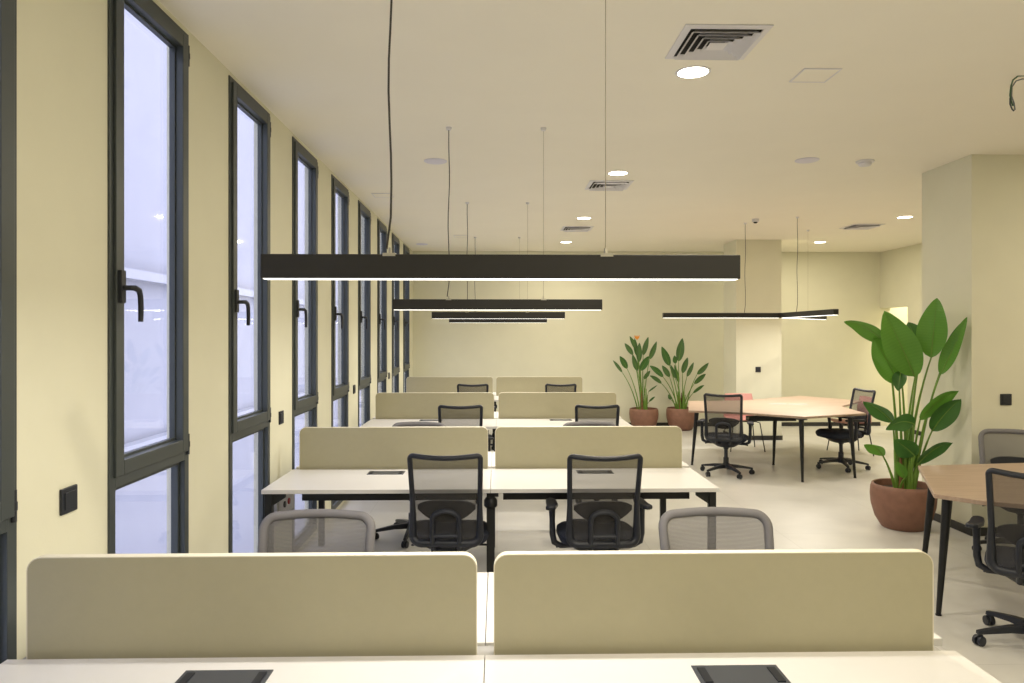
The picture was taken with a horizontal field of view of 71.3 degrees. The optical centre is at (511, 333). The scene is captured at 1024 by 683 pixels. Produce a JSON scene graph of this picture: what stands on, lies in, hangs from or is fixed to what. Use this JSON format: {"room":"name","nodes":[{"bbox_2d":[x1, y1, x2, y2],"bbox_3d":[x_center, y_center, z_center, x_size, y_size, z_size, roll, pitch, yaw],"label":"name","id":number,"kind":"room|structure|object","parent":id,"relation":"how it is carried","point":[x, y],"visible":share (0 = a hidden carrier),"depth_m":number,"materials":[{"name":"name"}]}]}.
{"room":"open-plan office","nodes":[
{"label":"open-plan office","id":0,"kind":"room"},
{"bbox_2d":[17,0,412,658],"bbox_3d":[-1.672,0.092,4.366,0.100,3.195,17.200,0,0,-1],"label":"wall","id":1,"kind":"structure","parent":0,"point":[62,44],"depth_m":2.73,"materials":[{"name":"beige paint"}]},
{"bbox_2d":[0,0,17,663],"bbox_3d":[-1.555,0.087,1.904,0.141,3.125,0.722,0,0,-1],"label":"window","id":2,"kind":"structure","parent":1,"relation":"in","point":[8,8],"depth_m":2.22,"materials":[{"name":"grey metal"}]},
{"bbox_2d":[59,484,77,515],"bbox_3d":[-1.577,0.590,2.542,0.014,0.092,0.095,0,0,-1],"label":"wall switch","id":3,"kind":"object","parent":1,"relation":"attached to","point":[68,496],"visible":1,"depth_m":2.53,"materials":[{"name":"black plastic"}]},
{"bbox_2d":[107,0,189,553],"bbox_3d":[-1.581,0.087,3.166,0.141,3.125,0.722,0,0,-1],"label":"window","id":4,"kind":"structure","parent":1,"relation":"in","point":[124,469],"depth_m":3.21,"materials":[{"name":"grey metal"}]},
{"bbox_2d":[228,75,270,552],"bbox_3d":[-1.608,0.087,4.428,0.141,3.125,0.722,0,0,-1],"label":"window","id":5,"kind":"structure","parent":1,"relation":"in","point":[242,426],"depth_m":4.40,"materials":[{"name":"grey metal"}]},
{"bbox_2d":[279,410,283,424],"bbox_3d":[-1.629,0.590,5.047,0.014,0.092,0.095,0,0,-1],"label":"wall switch","id":6,"kind":"object","parent":1,"relation":"attached to","point":[281,413],"visible":1,"depth_m":5.02,"materials":[{"name":"black plastic"}]},
{"bbox_2d":[274,494,294,511],"bbox_3d":[-1.603,1.190,5.018,0.064,0.200,0.420,0,0,-1],"label":"box","id":7,"kind":"object","parent":1,"relation":"attached to","point":[288,503],"visible":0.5,"depth_m":5.00,"materials":[{"name":"grey plastic"}]},
{"bbox_2d":[292,136,318,508],"bbox_3d":[-1.634,0.087,5.691,0.141,3.125,0.722,0,0,-1],"label":"window","id":8,"kind":"structure","parent":1,"relation":"in","point":[308,402],"depth_m":5.89,"materials":[{"name":"grey metal"}]},
{"bbox_2d":[331,174,348,508],"bbox_3d":[-1.661,0.087,6.953,0.141,3.125,0.722,0,0,-1],"label":"window","id":9,"kind":"structure","parent":1,"relation":"in","point":[341,390],"depth_m":7.21,"materials":[{"name":"grey metal"}]},
{"bbox_2d":[358,200,370,426],"bbox_3d":[-1.687,0.087,8.215,0.141,3.125,0.722,0,0,-1],"label":"window","id":10,"kind":"structure","parent":1,"relation":"in","point":[364,382],"depth_m":8.47,"materials":[{"name":"grey metal"}]},
{"bbox_2d":[377,218,386,392],"bbox_3d":[-1.713,0.087,9.477,0.141,3.125,0.722,0,0,-1],"label":"window","id":11,"kind":"structure","parent":1,"relation":"in","point":[381,318],"depth_m":9.74,"materials":[{"name":"grey metal"}]},
{"bbox_2d":[392,233,399,392],"bbox_3d":[-1.740,0.087,10.739,0.141,3.125,0.722,0,0,-1],"label":"window","id":12,"kind":"structure","parent":1,"relation":"in","point":[395,320],"depth_m":11.00,"materials":[{"name":"grey metal"}]},
{"bbox_2d":[403,244,409,392],"bbox_3d":[-1.766,0.087,12.002,0.141,3.125,0.722,0,0,-1],"label":"window","id":13,"kind":"structure","parent":1,"relation":"in","point":[406,283],"depth_m":12.26,"materials":[{"name":"grey metal"}]},
{"bbox_2d":[158,0,1023,251],"bbox_3d":[3.415,-1.575,4.572,10.280,0.160,17.400,0,0,-1],"label":"ceiling","id":14,"kind":"structure","parent":0,"point":[921,86],"depth_m":4.79,"materials":[{"name":"paint"}]},
{"bbox_2d":[371,193,393,196],"bbox_3d":[-1.397,-1.502,7.731,0.216,0.006,0.216,0,0,-1],"label":"access panel","id":15,"kind":"object","parent":14,"relation":"attached to","point":[373,194],"visible":0.79,"depth_m":7.69,"materials":[{"name":"paint"}]},
{"bbox_2d":[393,127,601,309],"bbox_3d":[-0.103,-0.840,5.209,1.520,1.331,0.062,0,0,-1],"label":"linear pendant light","id":16,"kind":"object","parent":14,"relation":"hanging from","point":[398,304],"visible":0.94,"depth_m":5.18,"materials":[{"name":"black metal"},{"name":"white plastic"}]},
{"bbox_2d":[449,237,546,322],"bbox_3d":[-0.216,-0.840,11.098,1.520,1.331,0.062,0,0,-1],"label":"linear pendant light","id":17,"kind":"object","parent":14,"relation":"hanging from","point":[519,238],"visible":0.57,"depth_m":11.07,"materials":[{"name":"black metal"},{"name":"white plastic"}]},
{"bbox_2d":[432,202,564,318],"bbox_3d":[-0.155,-0.840,8.168,1.520,1.331,0.062,0,0,-1],"label":"linear pendant light","id":18,"kind":"object","parent":14,"relation":"hanging from","point":[435,315],"visible":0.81,"depth_m":8.14,"materials":[{"name":"black metal"},{"name":"white plastic"}]},
{"bbox_2d":[260,0,739,280],"bbox_3d":[-0.032,-0.840,2.290,1.520,1.331,0.062,0,0,-1],"label":"linear pendant light","id":19,"kind":"object","parent":14,"relation":"hanging from","point":[385,266],"visible":1,"depth_m":2.26,"materials":[{"name":"black metal"},{"name":"white plastic"}]},
{"bbox_2d":[263,278,737,280],"bbox_3d":[-0.032,-0.176,2.290,1.508,0.004,0.044,0,0,-1],"label":"diffuser","id":20,"kind":"object","parent":19,"relation":"attached to","point":[654,279],"depth_m":2.28,"materials":[{"name":"white plastic"}]},
{"bbox_2d":[560,226,593,231],"bbox_3d":[0.922,-1.492,10.169,0.430,0.026,0.430,0,0,-1],"label":"ceiling vent","id":21,"kind":"object","parent":14,"relation":"in","point":[564,228],"visible":1,"depth_m":10.12,"materials":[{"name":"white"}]},
{"bbox_2d":[576,217,590,219],"bbox_3d":[0.934,-1.502,9.264,0.200,0.006,0.200,0,0,-1],"label":"recessed light","id":22,"kind":"object","parent":14,"relation":"in","point":[581,218],"visible":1,"depth_m":9.28,"materials":[{"name":"white plastic"}]},
{"bbox_2d":[585,180,633,190],"bbox_3d":[0.975,-1.492,7.203,0.430,0.026,0.430,0,0,-1],"label":"ceiling vent","id":23,"kind":"object","parent":14,"relation":"in","point":[593,185],"visible":0.96,"depth_m":7.16,"materials":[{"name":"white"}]},
{"bbox_2d":[607,171,628,175],"bbox_3d":[0.991,-1.502,6.674,0.200,0.006,0.200,0,0,-1],"label":"recessed light","id":24,"kind":"object","parent":14,"relation":"in","point":[613,173],"visible":1,"depth_m":6.68,"materials":[{"name":"white plastic"}]},
{"bbox_2d":[609,171,626,174],"bbox_3d":[0.991,-1.503,6.674,0.172,0.002,0.172,0,0,-1],"label":"diffuser","id":25,"kind":"object","parent":24,"relation":"attached to","point":[611,172],"depth_m":6.66,"materials":[{"name":"white plastic"}]},
{"bbox_2d":[675,65,710,78],"bbox_3d":[1.040,-1.502,4.101,0.200,0.006,0.200,0,0,-1],"label":"recessed light","id":26,"kind":"object","parent":14,"relation":"in","point":[689,72],"visible":1,"depth_m":4.10,"materials":[{"name":"white plastic"}]},
{"bbox_2d":[678,67,707,77],"bbox_3d":[1.040,-1.503,4.101,0.172,0.002,0.172,0,0,-1],"label":"diffuser","id":27,"kind":"object","parent":26,"relation":"attached to","point":[685,72],"depth_m":4.10,"materials":[{"name":"white plastic"}]},
{"bbox_2d":[665,24,773,59],"bbox_3d":[1.054,-1.492,3.683,0.430,0.026,0.430,0,0,-1],"label":"ceiling vent","id":28,"kind":"object","parent":14,"relation":"in","point":[695,41],"visible":1,"depth_m":3.64,"materials":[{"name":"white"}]},
{"bbox_2d":[662,217,838,319],"bbox_3d":[3.245,-0.860,9.840,2.128,1.290,2.886,0,0,21],"label":"pendant light","id":29,"kind":"object","parent":14,"relation":"hanging from","point":[815,314],"visible":1,"depth_m":9.62,"materials":[{"name":"black metal"}]},
{"bbox_2d":[789,68,841,82],"bbox_3d":[1.761,-1.502,4.149,0.216,0.006,0.216,0,0,-1],"label":"access panel","id":30,"kind":"object","parent":14,"relation":"attached to","point":[807,75],"visible":1,"depth_m":4.15,"materials":[{"name":"paint"}]},
{"bbox_2d":[839,224,883,229],"bbox_3d":[4.875,-1.492,9.952,0.430,0.026,0.430,0,0,-1],"label":"ceiling vent","id":31,"kind":"object","parent":14,"relation":"in","point":[852,226],"visible":1,"depth_m":9.92,"materials":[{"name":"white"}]},
{"bbox_2d":[855,159,874,166],"bbox_3d":[3.071,-1.482,6.211,0.150,0.046,0.150,0,0,-1],"label":"smoke detector","id":32,"kind":"object","parent":14,"relation":"attached to","point":[864,162],"visible":1,"depth_m":6.17,"materials":[{"name":"white plastic"}]},
{"bbox_2d":[896,216,913,218],"bbox_3d":[5.055,-1.502,9.184,0.200,0.006,0.200,0,0,-1],"label":"recessed light","id":33,"kind":"object","parent":14,"relation":"in","point":[900,217],"visible":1,"depth_m":9.20,"materials":[{"name":"white plastic"}]},
{"bbox_2d":[1009,76,1023,110],"bbox_3d":[2.966,-1.405,4.170,0.120,0.215,0.103,0,0,22],"label":"cable","id":34,"kind":"object","parent":14,"relation":"hanging from","point":[1011,99],"visible":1,"depth_m":4.16,"materials":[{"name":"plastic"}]},
{"bbox_2d":[413,251,907,425],"bbox_3d":[3.235,0.092,13.171,10.280,3.195,0.200,0,0,-1],"label":"wall","id":35,"kind":"structure","parent":0,"point":[827,358],"depth_m":13.06,"materials":[{"name":"beige paint"}]},
{"bbox_2d":[629,422,879,425],"bbox_3d":[2.487,1.655,13.048,8.580,0.070,0.014,0,0,-1],"label":"baseboard","id":36,"kind":"structure","parent":35,"relation":"attached to","point":[782,423],"depth_m":13.10,"materials":[{"name":"grey"}]},
{"bbox_2d":[339,426,1023,682],"bbox_3d":[3.415,1.750,4.572,10.280,0.120,17.400,0,0,-1],"label":"floor","id":37,"kind":"structure","parent":0,"point":[832,508],"depth_m":6.50,"materials":[{"name":"beige tile"}]},
{"bbox_2d":[257,509,375,552],"bbox_3d":[-0.839,1.230,2.816,0.654,0.920,0.698,0,0,-1],"label":"office chair","id":38,"kind":"object","parent":37,"relation":"on","point":[304,530],"visible":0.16,"depth_m":3.11,"materials":[{"name":"grey"}]},
{"bbox_2d":[375,421,445,547],"bbox_3d":[-0.829,1.230,5.957,0.654,0.920,0.698,0,0,3],"label":"office chair","id":39,"kind":"object","parent":37,"relation":"on","point":[399,523],"visible":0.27,"depth_m":5.94,"materials":[{"name":"black plastic"}]},
{"bbox_2d":[407,453,488,551],"bbox_3d":[-0.384,1.192,4.473,0.643,0.995,0.692,0,0,1],"label":"office chair","id":40,"kind":"object","parent":37,"relation":"on","point":[446,492],"visible":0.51,"depth_m":4.21,"materials":[{"name":"black fabric"}]},
{"bbox_2d":[438,405,492,493],"bbox_3d":[-0.518,1.192,7.321,0.654,0.995,0.692,0,0,-2],"label":"office chair","id":41,"kind":"object","parent":37,"relation":"on","point":[450,416],"visible":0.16,"depth_m":7.02,"materials":[{"name":"black fabric"}]},
{"bbox_2d":[457,384,495,449],"bbox_3d":[-0.556,1.192,10.300,0.654,0.995,0.692,0,0,-1],"label":"office chair","id":42,"kind":"object","parent":37,"relation":"on","point":[460,387],"visible":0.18,"depth_m":9.99,"materials":[{"name":"black fabric"}]},
{"bbox_2d":[261,426,718,571],"bbox_3d":[-0.130,1.175,5.073,2.822,1.031,1.400,0,0,-1],"label":"desk","id":43,"kind":"object","parent":37,"relation":"on","point":[527,462],"visible":0.71,"depth_m":5.04,"materials":[{"name":"grey"}]},
{"bbox_2d":[406,377,582,449],"bbox_3d":[-0.254,1.175,10.997,2.822,1.031,1.400,0,0,-1],"label":"desk","id":44,"kind":"object","parent":37,"relation":"on","point":[413,384],"visible":0.33,"depth_m":10.98,"materials":[{"name":"grey"}]},
{"bbox_2d":[360,392,631,496],"bbox_3d":[-0.162,1.175,8.038,2.822,1.031,1.400,0,0,-1],"label":"desk","id":45,"kind":"object","parent":37,"relation":"on","point":[514,408],"visible":0.57,"depth_m":8.02,"materials":[{"name":"grey fabric"}]},
{"bbox_2d":[0,549,1000,682],"bbox_3d":[-0.065,1.175,2.149,2.822,1.031,1.400,0,0,-1],"label":"desk","id":46,"kind":"object","parent":37,"relation":"on","point":[794,615],"visible":1,"depth_m":2.12,"materials":[{"name":"beige fabric"}]},
{"bbox_2d":[23,646,940,658],"bbox_3d":[-0.073,0.985,2.156,2.747,0.050,0.086,0,0,-1],"label":"cable tray","id":47,"kind":"object","parent":46,"relation":"on","point":[484,652],"depth_m":2.13,"materials":[{"name":"grey metal"}]},
{"bbox_2d":[545,384,576,391],"bbox_3d":[0.679,1.192,10.326,0.654,0.995,0.692,0,0,-1],"label":"office chair","id":48,"kind":"object","parent":37,"relation":"on","point":[548,387],"visible":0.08,"depth_m":10.01,"materials":[{"name":"black fabric"}]},
{"bbox_2d":[563,421,615,425],"bbox_3d":[0.709,1.230,5.989,0.654,0.920,0.698,0,0,-5],"label":"office chair","id":49,"kind":"object","parent":37,"relation":"on","point":[579,423],"visible":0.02,"depth_m":6.30,"materials":[{"name":"black plastic"}]},
{"bbox_2d":[575,404,619,425],"bbox_3d":[0.846,1.192,7.349,0.654,0.995,0.692,0,0,1],"label":"office chair","id":50,"kind":"object","parent":37,"relation":"on","point":[608,413],"visible":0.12,"depth_m":7.04,"materials":[{"name":"black plastic"}]},
{"bbox_2d":[546,454,652,550],"bbox_3d":[0.529,1.192,4.452,0.654,0.995,0.692,0,0,-2],"label":"office chair","id":51,"kind":"object","parent":37,"relation":"on","point":[606,508],"visible":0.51,"depth_m":4.19,"materials":[{"name":"black fabric"}]},
{"bbox_2d":[613,335,658,425],"bbox_3d":[2.190,0.855,12.669,0.812,1.670,0.514,0,0,-1],"label":"potted strelitzia","id":52,"kind":"object","parent":37,"relation":"on","point":[642,415],"visible":0.99,"depth_m":12.61,"materials":[{"name":"plant"}]},
{"bbox_2d":[629,407,658,425],"bbox_3d":[2.339,1.504,12.672,0.514,0.372,0.514,0,0,-1],"label":"pot","id":53,"kind":"object","parent":52,"relation":"attached to","point":[639,416],"depth_m":12.47,"materials":[{"name":"ceramic"}]},
{"bbox_2d":[650,338,708,430],"bbox_3d":[2.929,0.881,12.614,1.069,1.619,0.534,0,0,-1],"label":"potted strelitzia","id":54,"kind":"object","parent":37,"relation":"on","point":[678,415],"visible":0.98,"depth_m":12.54,"materials":[{"name":"plant"}]},
{"bbox_2d":[666,406,694,430],"bbox_3d":[2.995,1.496,12.616,0.534,0.388,0.534,0,0,-1],"label":"pot","id":55,"kind":"object","parent":54,"relation":"attached to","point":[679,416],"depth_m":12.41,"materials":[{"name":"ceramic"}]},
{"bbox_2d":[658,507,773,549],"bbox_3d":[0.900,1.230,2.853,0.654,0.920,0.698,0,0,-1],"label":"office chair","id":56,"kind":"object","parent":37,"relation":"on","point":[697,528],"visible":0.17,"depth_m":3.15,"materials":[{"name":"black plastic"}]},
{"bbox_2d":[697,393,754,478],"bbox_3d":[2.579,1.192,8.610,0.654,0.995,0.692,0,0,23],"label":"office chair","id":57,"kind":"object","parent":37,"relation":"on","point":[723,420],"visible":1,"depth_m":8.38,"materials":[{"name":"black plastic"}]},
{"bbox_2d":[725,393,765,451],"bbox_3d":[3.382,1.291,10.477,0.506,0.802,0.513,0,0,1],"label":"chair","id":58,"kind":"object","parent":37,"relation":"on","point":[746,396],"visible":0.21,"depth_m":10.66,"materials":[{"name":"pink"}]},
{"bbox_2d":[688,396,865,481],"bbox_3d":[3.548,1.319,9.725,2.238,0.743,3.082,0,0,25],"label":"meeting table","id":59,"kind":"object","parent":37,"relation":"on","point":[792,408],"visible":0.92,"depth_m":8.98,"materials":[{"name":"brown wood"}]},
{"bbox_2d":[746,416,795,420],"bbox_3d":[3.187,1.038,8.789,0.580,0.054,0.120,0,0,-1],"label":"cable tray","id":60,"kind":"object","parent":59,"relation":"on","point":[749,418],"depth_m":8.73,"materials":[{"name":"black metal"}]},
{"bbox_2d":[815,388,875,472],"bbox_3d":[4.160,1.192,9.006,0.692,0.995,0.654,0,0,-8],"label":"office chair","id":61,"kind":"object","parent":37,"relation":"on","point":[861,424],"visible":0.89,"depth_m":8.95,"materials":[{"name":"black fabric"}]},
{"bbox_2d":[827,417,873,455],"bbox_3d":[4.813,1.291,10.121,0.513,0.802,0.506,0,0,4],"label":"chair","id":62,"kind":"object","parent":37,"relation":"on","point":[832,419],"visible":0.22,"depth_m":10.23,"materials":[{"name":"pink"}]},
{"bbox_2d":[844,298,966,531],"bbox_3d":[3.352,0.691,6.215,0.850,1.998,0.596,0,0,-1],"label":"potted strelitzia","id":63,"kind":"object","parent":37,"relation":"on","point":[898,502],"visible":0.98,"depth_m":6.12,"materials":[{"name":"plant"}]},
{"bbox_2d":[870,478,937,531],"bbox_3d":[3.424,1.500,6.252,0.524,0.380,0.524,0,0,-1],"label":"pot","id":64,"kind":"object","parent":63,"relation":"attached to","point":[898,505],"depth_m":6.08,"materials":[{"name":"ceramic"}]},
{"bbox_2d":[918,463,1023,615],"bbox_3d":[3.900,1.320,4.878,1.994,0.740,2.502,0,0,25],"label":"meeting table","id":65,"kind":"object","parent":37,"relation":"on","point":[966,483],"visible":0.8,"depth_m":4.51,"materials":[{"name":"brown wood"}]},
{"bbox_2d":[965,468,1023,646],"bbox_3d":[2.828,1.192,3.831,0.658,0.995,0.666,0,0,37],"label":"office chair","id":66,"kind":"object","parent":37,"relation":"on","point":[1004,554],"visible":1,"depth_m":3.73,"materials":[{"name":"black plastic"}]},
{"bbox_2d":[972,429,1023,549],"bbox_3d":[3.912,1.230,5.494,0.654,0.920,0.698,0,0,29],"label":"office chair","id":67,"kind":"object","parent":37,"relation":"on","point":[996,446],"visible":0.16,"depth_m":5.79,"materials":[{"name":"black plastic"}]},
{"bbox_2d":[724,240,780,435],"bbox_3d":[3.930,0.092,11.700,0.728,3.195,0.630,0,0,-1],"label":"wall pillar","id":68,"kind":"structure","parent":0,"point":[749,343],"depth_m":11.39,"materials":[{"name":"beige paint"}]},
{"bbox_2d":[755,367,760,371],"bbox_3d":[3.923,0.566,11.378,0.085,0.085,0.014,0,0,-1],"label":"wall switch","id":69,"kind":"object","parent":68,"relation":"attached to","point":[757,369],"visible":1,"depth_m":11.37,"materials":[{"name":"black plastic"}]},
{"bbox_2d":[747,436,782,439],"bbox_3d":[3.930,1.655,11.693,0.756,0.070,0.644,0,0,-1],"label":"baseboard","id":70,"kind":"structure","parent":68,"relation":"attached to","point":[755,437],"depth_m":11.37,"materials":[{"name":"grey"}]},
{"bbox_2d":[880,243,921,430],"bbox_3d":[7.056,0.092,4.549,0.200,3.195,17.200,0,0,-1],"label":"wall","id":71,"kind":"structure","parent":0,"point":[900,268],"depth_m":12.30,"materials":[{"name":"beige paint"}]},
{"bbox_2d":[922,154,1023,526],"bbox_3d":[5.380,0.092,6.364,3.075,3.195,0.700,0,0,-1],"label":"wall column","id":72,"kind":"structure","parent":0,"point":[973,204],"depth_m":5.99,"materials":[{"name":"beige paint"}]},
{"bbox_2d":[933,513,987,535],"bbox_3d":[5.374,1.655,6.357,3.089,0.070,0.714,0,0,-1],"label":"baseboard","id":73,"kind":"structure","parent":72,"relation":"attached to","point":[954,524],"depth_m":6.10,"materials":[{"name":"grey"}]},
{"bbox_2d":[1000,394,1011,404],"bbox_3d":[4.139,0.549,5.981,0.095,0.095,0.014,0,0,-1],"label":"wall switch","id":74,"kind":"object","parent":72,"relation":"attached to","point":[1005,399],"visible":1,"depth_m":5.98,"materials":[{"name":"black plastic"}]},
{"label":"outside","id":75,"kind":"structure","parent":0,"visible":0},
{"bbox_3d":[-4.260,5.640,16.414,4.570,0.100,57.000,0,0,-1],"label":"floor","id":76,"kind":"structure","parent":75,"visible":0},
{"bbox_2d":[115,8,378,553],"bbox_3d":[-6.634,-0.310,16.365,0.620,12.000,57.000,0,0,-1],"label":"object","id":77,"kind":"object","parent":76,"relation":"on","point":[140,506],"visible":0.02,"depth_m":12.93,"materials":[{"name":"grey"}]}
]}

